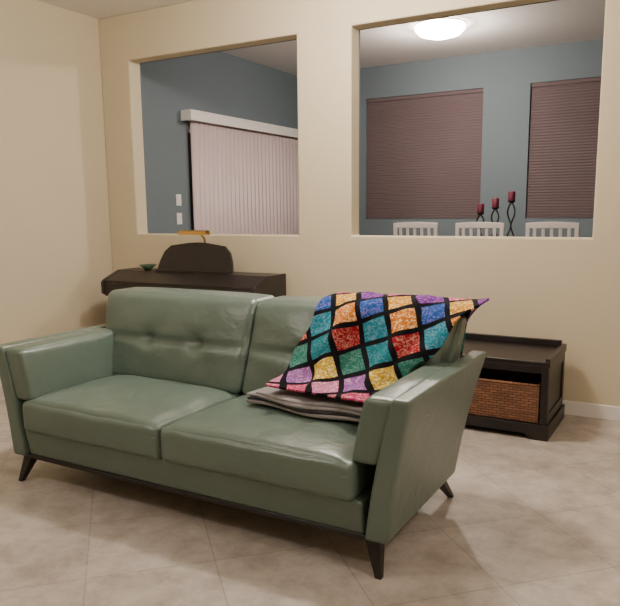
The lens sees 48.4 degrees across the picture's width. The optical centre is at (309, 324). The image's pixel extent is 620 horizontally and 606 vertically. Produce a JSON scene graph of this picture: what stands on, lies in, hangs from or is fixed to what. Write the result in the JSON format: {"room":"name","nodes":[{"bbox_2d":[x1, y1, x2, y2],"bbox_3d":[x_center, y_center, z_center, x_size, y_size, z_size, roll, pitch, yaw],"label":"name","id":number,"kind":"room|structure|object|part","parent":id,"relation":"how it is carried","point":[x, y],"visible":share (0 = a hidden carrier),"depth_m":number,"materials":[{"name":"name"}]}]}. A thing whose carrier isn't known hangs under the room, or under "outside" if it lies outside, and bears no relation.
{"room":"living room","nodes":[
{"label":"living room","id":0,"kind":"room"},
{"bbox_2d":[0,0,112,343],"bbox_3d":[-3.802,-0.771,3.795,0.150,3.260,7.380,5,11,29],"label":"wall","id":1,"kind":"structure","parent":0,"point":[56,250],"depth_m":6.18,"materials":[{"name":"beige paint"}]},
{"bbox_2d":[141,51,297,233],"bbox_3d":[-1.023,-1.543,8.281,0.150,3.260,3.258,5,11,29],"label":"wall","id":2,"kind":"structure","parent":0,"point":[221,83],"depth_m":7.49,"materials":[{"name":"blue paint"}]},
{"bbox_2d":[176,194,180,205],"bbox_3d":[-1.415,-1.350,7.448,0.011,0.120,0.080,5,11,29],"label":"light switch","id":3,"kind":"object","parent":2,"relation":"attached to","point":[178,196],"visible":1,"depth_m":7.44,"materials":[{"name":"white plastic"}]},
{"bbox_2d":[177,213,181,223],"bbox_3d":[-1.413,-1.153,7.481,0.011,0.120,0.080,5,11,29],"label":"light switch","id":4,"kind":"object","parent":2,"relation":"attached to","point":[179,215],"visible":1,"depth_m":7.47,"materials":[{"name":"white plastic"}]},
{"bbox_2d":[181,109,298,234],"bbox_3d":[-0.710,-1.243,8.577,0.140,2.485,2.430,5,11,29],"label":"vertical blinds","id":5,"kind":"object","parent":2,"relation":"attached to","point":[245,173],"visible":0.6,"depth_m":8.30,"materials":[{"name":"plastic"}]},
{"bbox_3d":[-0.719,-2.387,8.403,0.050,0.040,2.360,5,11,29],"label":"head rail","id":6,"kind":"part","parent":5,"relation":"part of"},
{"bbox_2d":[0,386,619,605],"bbox_3d":[0.478,0.922,3.587,8.140,0.100,11.150,5,11,29],"label":"floor","id":7,"kind":"structure","parent":0,"point":[526,522],"depth_m":3.07,"materials":[{"name":"tile"}]},
{"bbox_2d":[101,242,285,296],"bbox_3d":[-1.044,-0.127,6.077,1.670,1.187,0.485,5,11,29],"label":"digital piano","id":8,"kind":"object","parent":7,"relation":"on","point":[196,265],"visible":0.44,"depth_m":5.95,"materials":[{"name":"brown wood"}]},
{"bbox_3d":[-1.754,-0.059,6.497,0.035,0.930,0.485,5,11,29],"label":"panel","id":9,"kind":"part","parent":8,"relation":"part of","materials":[{"name":"brown wood"}]},
{"bbox_2d":[139,264,156,269],"bbox_3d":[-1.496,-0.535,6.369,0.170,0.046,0.170,5,11,29],"label":"decorative dish","id":10,"kind":"object","parent":8,"relation":"on","point":[145,266],"visible":1,"depth_m":6.33,"materials":[{"name":"green ceramic"}]},
{"bbox_3d":[-1.109,-0.387,5.924,1.598,0.101,0.195,5,11,29],"label":"keyboard lid","id":11,"kind":"part","parent":8,"relation":"part of","materials":[{"name":"brown wood"}]},
{"bbox_2d":[178,230,210,242],"bbox_3d":[-0.971,-0.657,6.098,0.300,0.364,0.230,5,11,29],"label":"lamp","id":12,"kind":"object","parent":8,"relation":"on","point":[180,232],"visible":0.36,"depth_m":5.98,"materials":[{"name":"gold metal"}]},
{"bbox_3d":[-1.010,-0.806,6.008,0.300,0.040,0.080,5,11,29],"label":"lamp shade","id":13,"kind":"part","parent":12,"relation":"part of","materials":[{"name":"gold metal"}]},
{"bbox_3d":[-0.995,-0.459,6.117,1.600,0.028,0.270,5,11,29],"label":"lid","id":14,"kind":"part","parent":8,"relation":"part of","materials":[{"name":"brown wood"}]},
{"bbox_3d":[-0.332,0.059,5.699,0.035,0.930,0.485,5,11,29],"label":"panel","id":15,"kind":"part","parent":8,"relation":"part of","materials":[{"name":"brown wood"}]},
{"bbox_2d":[0,287,485,579],"bbox_3d":[-0.421,0.380,3.617,2.403,0.978,1.083,5,11,29],"label":"sofa","id":16,"kind":"object","parent":7,"relation":"on","point":[153,395],"visible":0.91,"depth_m":3.34,"materials":[{"name":"green leather"}]},
{"bbox_3d":[-1.546,0.784,3.806,0.086,0.142,0.094,5,11,29],"label":"leg","id":17,"kind":"part","parent":16,"relation":"part of","materials":[{"name":"black wood"}]},
{"bbox_3d":[-1.374,0.337,4.177,0.191,0.600,1.045,5,11,29],"label":"arm panel","id":18,"kind":"part","parent":16,"relation":"part of","materials":[{"name":"green leather"}]},
{"bbox_2d":[23,375,240,459],"bbox_3d":[-0.950,0.449,3.724,0.955,0.218,0.724,5,11,29],"label":"seat cushion","id":19,"kind":"object","parent":16,"relation":"on","point":[122,415],"depth_m":3.52,"materials":[{"name":"green leather"}]},
{"bbox_2d":[106,287,273,393],"bbox_3d":[-0.777,0.062,4.136,1.132,0.513,0.436,5,11,29],"label":"cushion","id":20,"kind":"object","parent":16,"relation":"on","point":[196,337],"depth_m":3.96,"materials":[{"name":"green leather"}]},
{"bbox_3d":[-0.476,0.648,3.557,2.000,0.150,0.762,5,11,29],"label":"rail","id":21,"kind":"part","parent":16,"relation":"part of","materials":[{"name":"green leather"}]},
{"bbox_3d":[-0.450,0.724,3.615,2.120,0.024,0.820,5,11,29],"label":"plinth frame","id":22,"kind":"part","parent":16,"relation":"part of","materials":[{"name":"black wood"}]},
{"bbox_2d":[160,394,376,500],"bbox_3d":[-0.099,0.519,3.247,1.002,0.217,0.724,5,11,29],"label":"seat cushion","id":23,"kind":"object","parent":16,"relation":"on","point":[232,438],"depth_m":2.97,"materials":[{"name":"green leather"}]},
{"bbox_2d":[242,296,457,394],"bbox_3d":[0.194,0.142,3.591,1.100,0.513,0.436,5,11,29],"label":"cushion","id":24,"kind":"object","parent":16,"relation":"on","point":[276,325],"depth_m":3.66,"materials":[{"name":"green leather"}]},
{"bbox_2d":[246,292,488,421],"bbox_3d":[0.300,0.120,3.380,1.024,0.509,0.820,5,11,29],"label":"patchwork quilt","id":25,"kind":"object","parent":16,"relation":"on","point":[355,345],"visible":0.87,"depth_m":3.29,"materials":[{"name":"multicoloured fabric"}]},
{"bbox_3d":[0.266,0.933,2.788,0.086,0.142,0.094,5,11,29],"label":"leg","id":26,"kind":"part","parent":16,"relation":"part of","materials":[{"name":"black wood"}]},
{"bbox_3d":[0.549,0.495,3.097,0.191,0.600,1.045,5,11,29],"label":"arm panel","id":27,"kind":"part","parent":16,"relation":"part of","materials":[{"name":"green leather"}]},
{"bbox_3d":[0.660,0.815,3.478,0.072,0.142,0.165,7,12,40],"label":"leg","id":28,"kind":"part","parent":16,"relation":"part of","materials":[{"name":"black wood"}]},
{"bbox_2d":[393,222,437,235],"bbox_3d":[1.168,-0.409,7.210,0.470,1.328,0.505,5,11,29],"label":"dining chair","id":29,"kind":"object","parent":7,"relation":"on","point":[407,225],"visible":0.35,"depth_m":6.89,"materials":[{"name":"white paint"}]},
{"bbox_3d":[0.897,-0.373,7.174,0.040,1.275,0.106,5,11,29],"label":"post","id":30,"kind":"part","parent":29,"relation":"part of","materials":[{"name":"white paint"}]},
{"bbox_3d":[1.051,-1.003,6.915,0.470,0.058,0.058,5,11,29],"label":"rail","id":31,"kind":"part","parent":29,"relation":"part of","materials":[{"name":"white paint"}]},
{"bbox_3d":[1.271,-0.343,6.964,0.040,1.275,0.106,5,11,29],"label":"post","id":32,"kind":"part","parent":29,"relation":"part of","materials":[{"name":"white paint"}]},
{"bbox_2d":[455,222,503,235],"bbox_3d":[1.733,-0.363,6.893,0.470,1.328,0.505,5,11,29],"label":"dining chair","id":33,"kind":"object","parent":7,"relation":"on","point":[470,225],"visible":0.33,"depth_m":6.58,"materials":[{"name":"white paint"}]},
{"bbox_3d":[1.462,-0.327,6.856,0.040,1.275,0.106,5,11,29],"label":"post","id":34,"kind":"part","parent":33,"relation":"part of","materials":[{"name":"white paint"}]},
{"bbox_3d":[1.616,-0.956,6.598,0.470,0.058,0.058,5,11,29],"label":"rail","id":35,"kind":"part","parent":33,"relation":"part of","materials":[{"name":"white paint"}]},
{"bbox_3d":[1.836,-0.296,6.646,0.040,1.275,0.106,5,11,29],"label":"post","id":36,"kind":"part","parent":33,"relation":"part of","materials":[{"name":"white paint"}]},
{"bbox_2d":[459,333,566,441],"bbox_3d":[1.132,0.379,4.831,1.161,0.550,0.592,5,11,29],"label":"storage bench","id":37,"kind":"object","parent":7,"relation":"on","point":[545,357],"visible":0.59,"depth_m":4.51,"materials":[{"name":"brown wood"}]},
{"bbox_2d":[468,414,538,423],"bbox_3d":[1.132,0.557,4.858,1.065,0.020,0.538,5,11,29],"label":"shelf","id":38,"kind":"object","parent":37,"relation":"attached to","point":[475,418],"depth_m":4.50,"materials":[{"name":"brown wood"}]},
{"bbox_2d":[468,368,540,422],"bbox_3d":[1.355,0.446,4.686,0.488,0.248,0.501,5,11,29],"label":"wicker basket","id":39,"kind":"object","parent":37,"relation":"on","point":[514,395],"visible":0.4,"depth_m":4.48,"materials":[{"name":"brown wicker"}]},
{"bbox_3d":[1.133,0.166,4.801,1.145,0.030,0.580,5,11,29],"label":"seat","id":40,"kind":"part","parent":37,"relation":"part of","materials":[{"name":"brown wood"}]},
{"bbox_3d":[0.995,0.408,4.591,1.125,0.375,0.012,5,11,29],"label":"frame","id":41,"kind":"part","parent":37,"relation":"part of","materials":[{"name":"brown wood"}]},
{"bbox_3d":[1.623,0.406,4.560,0.010,0.375,0.560,5,11,29],"label":"frame","id":42,"kind":"part","parent":37,"relation":"part of","materials":[{"name":"brown wood"}]},
{"bbox_2d":[525,222,579,236],"bbox_3d":[2.316,-0.315,6.566,0.470,1.328,0.505,5,11,29],"label":"dining chair","id":43,"kind":"object","parent":7,"relation":"on","point":[542,225],"visible":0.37,"depth_m":6.25,"materials":[{"name":"white paint"}]},
{"bbox_3d":[2.045,-0.279,6.529,0.040,1.275,0.106,5,11,29],"label":"post","id":44,"kind":"part","parent":43,"relation":"part of","materials":[{"name":"white paint"}]},
{"bbox_3d":[2.199,-0.908,6.270,0.470,0.058,0.058,5,11,29],"label":"rail","id":45,"kind":"part","parent":43,"relation":"part of","materials":[{"name":"white paint"}]},
{"bbox_3d":[2.419,-0.248,6.319,0.040,1.275,0.106,5,11,29],"label":"post","id":46,"kind":"part","parent":43,"relation":"part of","materials":[{"name":"white paint"}]},
{"bbox_3d":[2.060,-0.286,7.415,2.200,1.000,1.070,5,11,29],"label":"dining table","id":47,"kind":"object","parent":7,"relation":"on","visible":0},
{"bbox_2d":[476,204,483,235],"bbox_3d":[1.800,-1.028,7.303,0.110,0.504,0.110,5,11,29],"label":"candle holder","id":48,"kind":"object","parent":47,"relation":"on","point":[480,207],"visible":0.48,"depth_m":7.25,"materials":[{"name":"black metal"}]},
{"bbox_2d":[477,204,483,212],"bbox_3d":[1.798,-1.230,7.270,0.072,0.095,0.072,5,11,29],"label":"candle","id":49,"kind":"object","parent":48,"relation":"on","point":[480,207],"depth_m":7.24,"materials":[{"name":"red wax"}]},
{"bbox_2d":[491,198,498,235],"bbox_3d":[1.934,-1.044,7.223,0.110,0.559,0.110,5,11,29],"label":"candle holder","id":50,"kind":"object","parent":47,"relation":"on","point":[495,201],"visible":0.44,"depth_m":7.17,"materials":[{"name":"black metal"}]},
{"bbox_2d":[492,198,498,206],"bbox_3d":[1.932,-1.273,7.185,0.072,0.095,0.072,5,11,29],"label":"candle","id":51,"kind":"object","parent":50,"relation":"on","point":[495,201],"depth_m":7.16,"materials":[{"name":"red wax"}]},
{"bbox_2d":[506,191,515,236],"bbox_3d":[2.078,-1.065,7.137,0.110,0.624,0.110,5,11,29],"label":"candle holder","id":52,"kind":"object","parent":47,"relation":"on","point":[511,194],"visible":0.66,"depth_m":7.09,"materials":[{"name":"black metal"}]},
{"bbox_2d":[508,191,515,200],"bbox_3d":[2.075,-1.325,7.094,0.072,0.095,0.072,5,11,29],"label":"candle","id":53,"kind":"object","parent":52,"relation":"on","point":[511,194],"depth_m":7.07,"materials":[{"name":"red wax"}]},
{"bbox_2d":[38,0,605,75],"bbox_3d":[0.443,-2.393,3.038,8.140,0.100,11.150,5,11,29],"label":"ceiling","id":54,"kind":"structure","parent":0,"point":[560,21],"depth_m":7.21,"materials":[{"name":"paint"}]},
{"bbox_2d":[414,18,465,39],"bbox_3d":[1.295,-2.924,6.872,0.512,0.121,0.512,5,11,29],"label":"light","id":55,"kind":"object","parent":54,"relation":"attached to","point":[441,28],"visible":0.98,"depth_m":6.72,"materials":[{"name":"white glass"}]},
{"bbox_2d":[99,0,619,406],"bbox_3d":[1.413,-1.020,4.967,7.740,3.260,0.150,5,11,29],"label":"wall","id":56,"kind":"structure","parent":0,"point":[566,289],"depth_m":5.45,"materials":[{"name":"beige paint"}]},
{"bbox_2d":[563,400,619,420],"bbox_3d":[1.388,0.551,5.154,7.708,0.100,0.016,5,11,29],"label":"baseboard","id":57,"kind":"structure","parent":56,"relation":"attached to","point":[598,411],"depth_m":4.82,"materials":[{"name":"white wood"}]},
{"bbox_2d":[360,39,603,236],"bbox_3d":[3.109,-1.522,7.894,7.720,3.260,0.150,5,11,29],"label":"wall","id":58,"kind":"structure","parent":0,"point":[506,77],"depth_m":8.20,"materials":[{"name":"blue paint"}]},
{"bbox_2d":[366,88,483,218],"bbox_3d":[1.416,-2.121,8.722,1.532,1.529,0.045,5,11,29],"label":"window shade","id":59,"kind":"object","parent":58,"relation":"attached to","point":[424,151],"visible":0.98,"depth_m":8.69,"materials":[{"name":"fabric"}]},
{"bbox_3d":[1.422,-1.379,8.842,1.528,0.026,0.032,5,11,29],"label":"rail","id":60,"kind":"part","parent":59,"relation":"part of","materials":[{"name":"fabric"}]},
{"bbox_3d":[1.409,-2.854,8.601,1.532,0.043,0.045,5,11,29],"label":"head rail","id":61,"kind":"part","parent":59,"relation":"part of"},
{"bbox_2d":[394,218,457,218],"bbox_3d":[1.454,-2.132,8.789,1.540,1.535,0.050,5,11,29],"label":"frame","id":62,"kind":"object","parent":58,"relation":"attached to","point":[394,218],"visible":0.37,"depth_m":8.87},
{"bbox_2d":[526,77,600,217],"bbox_3d":[3.223,-1.972,7.707,1.517,1.529,0.045,5,11,29],"label":"window shade","id":63,"kind":"object","parent":58,"relation":"attached to","point":[564,117],"visible":0.62,"depth_m":7.88,"materials":[{"name":"fabric"}]},
{"bbox_3d":[3.229,-1.230,7.827,1.513,0.026,0.032,5,11,29],"label":"rail","id":64,"kind":"part","parent":63,"relation":"part of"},
{"bbox_3d":[3.215,-2.705,7.586,1.517,0.043,0.045,5,11,29],"label":"head rail","id":65,"kind":"part","parent":63,"relation":"part of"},
{"bbox_3d":[-0.842,-1.166,8.690,0.060,2.380,2.250,5,11,29],"label":"frame","id":66,"kind":"object","parent":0,"visible":0},
{"bbox_2d":[188,132,193,229],"bbox_3d":[-0.847,-1.167,8.692,0.010,2.260,2.130,5,11,29],"label":"glass","id":67,"kind":"object","parent":66,"relation":"attached to","point":[189,134],"visible":0.02,"depth_m":7.74,"materials":[{"name":"glass"}]}
]}

